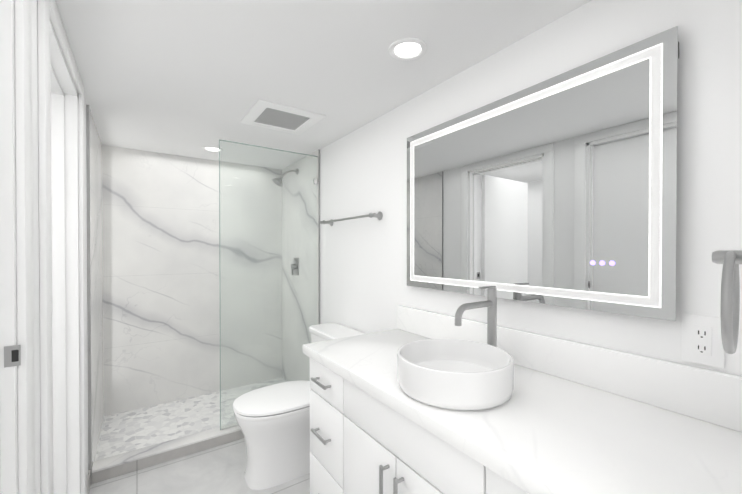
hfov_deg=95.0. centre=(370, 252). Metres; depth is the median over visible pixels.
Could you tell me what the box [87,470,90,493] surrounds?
skirt
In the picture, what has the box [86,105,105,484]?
wall
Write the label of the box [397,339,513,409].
vessel sink
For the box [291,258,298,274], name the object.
shower valve
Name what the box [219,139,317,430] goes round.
glass wall
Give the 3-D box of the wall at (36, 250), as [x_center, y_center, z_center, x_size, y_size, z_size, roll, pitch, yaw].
[-0.836,0.246,0.677,0.160,2.090,4.500,0,1,-35]
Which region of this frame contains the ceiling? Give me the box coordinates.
[55,0,590,168]
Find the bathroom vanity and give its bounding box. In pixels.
[303,353,538,493]
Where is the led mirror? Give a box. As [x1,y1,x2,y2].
[407,26,678,320]
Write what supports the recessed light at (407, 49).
in the ceiling
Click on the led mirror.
(559, 190)
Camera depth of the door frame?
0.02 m
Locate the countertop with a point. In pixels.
(554, 435)
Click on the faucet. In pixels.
(490, 303)
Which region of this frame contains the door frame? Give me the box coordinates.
[0,0,86,493]
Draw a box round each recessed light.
[202,146,223,151]
[389,37,426,60]
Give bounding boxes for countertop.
[303,329,741,493]
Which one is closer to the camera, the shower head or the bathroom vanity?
the bathroom vanity
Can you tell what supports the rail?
attached to the wall at (365, 288)
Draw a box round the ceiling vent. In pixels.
[240,99,325,134]
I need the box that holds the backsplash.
[397,305,741,432]
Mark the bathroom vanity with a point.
(360, 443)
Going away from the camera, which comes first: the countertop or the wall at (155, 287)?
the countertop
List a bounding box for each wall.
[14,0,87,493]
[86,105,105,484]
[106,145,281,415]
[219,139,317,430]
[282,149,319,381]
[320,0,741,375]
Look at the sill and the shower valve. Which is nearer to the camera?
the sill
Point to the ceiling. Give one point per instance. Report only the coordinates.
(189, 78)
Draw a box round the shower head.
[272,168,297,186]
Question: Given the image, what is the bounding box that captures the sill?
[92,422,243,483]
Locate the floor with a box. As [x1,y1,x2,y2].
[89,377,309,493]
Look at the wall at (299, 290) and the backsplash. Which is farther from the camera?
the wall at (299, 290)
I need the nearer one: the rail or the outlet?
the outlet
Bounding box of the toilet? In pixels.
[233,323,364,489]
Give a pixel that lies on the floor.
(220, 469)
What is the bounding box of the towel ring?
[712,250,741,353]
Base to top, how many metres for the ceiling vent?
0.012 m
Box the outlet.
[682,314,724,367]
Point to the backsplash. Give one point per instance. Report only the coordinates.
(714, 396)
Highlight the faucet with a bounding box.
[455,286,496,346]
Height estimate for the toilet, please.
0.774 m
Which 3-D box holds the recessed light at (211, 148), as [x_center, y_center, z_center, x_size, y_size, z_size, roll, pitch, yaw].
[-1.236,-0.811,2.663,0.150,0.006,0.150,0,1,-35]
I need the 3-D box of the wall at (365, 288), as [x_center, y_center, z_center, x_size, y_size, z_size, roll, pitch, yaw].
[0.421,0.238,1.638,0.160,2.090,4.660,0,1,-35]
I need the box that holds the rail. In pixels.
[320,211,382,225]
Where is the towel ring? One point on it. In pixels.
(730, 260)

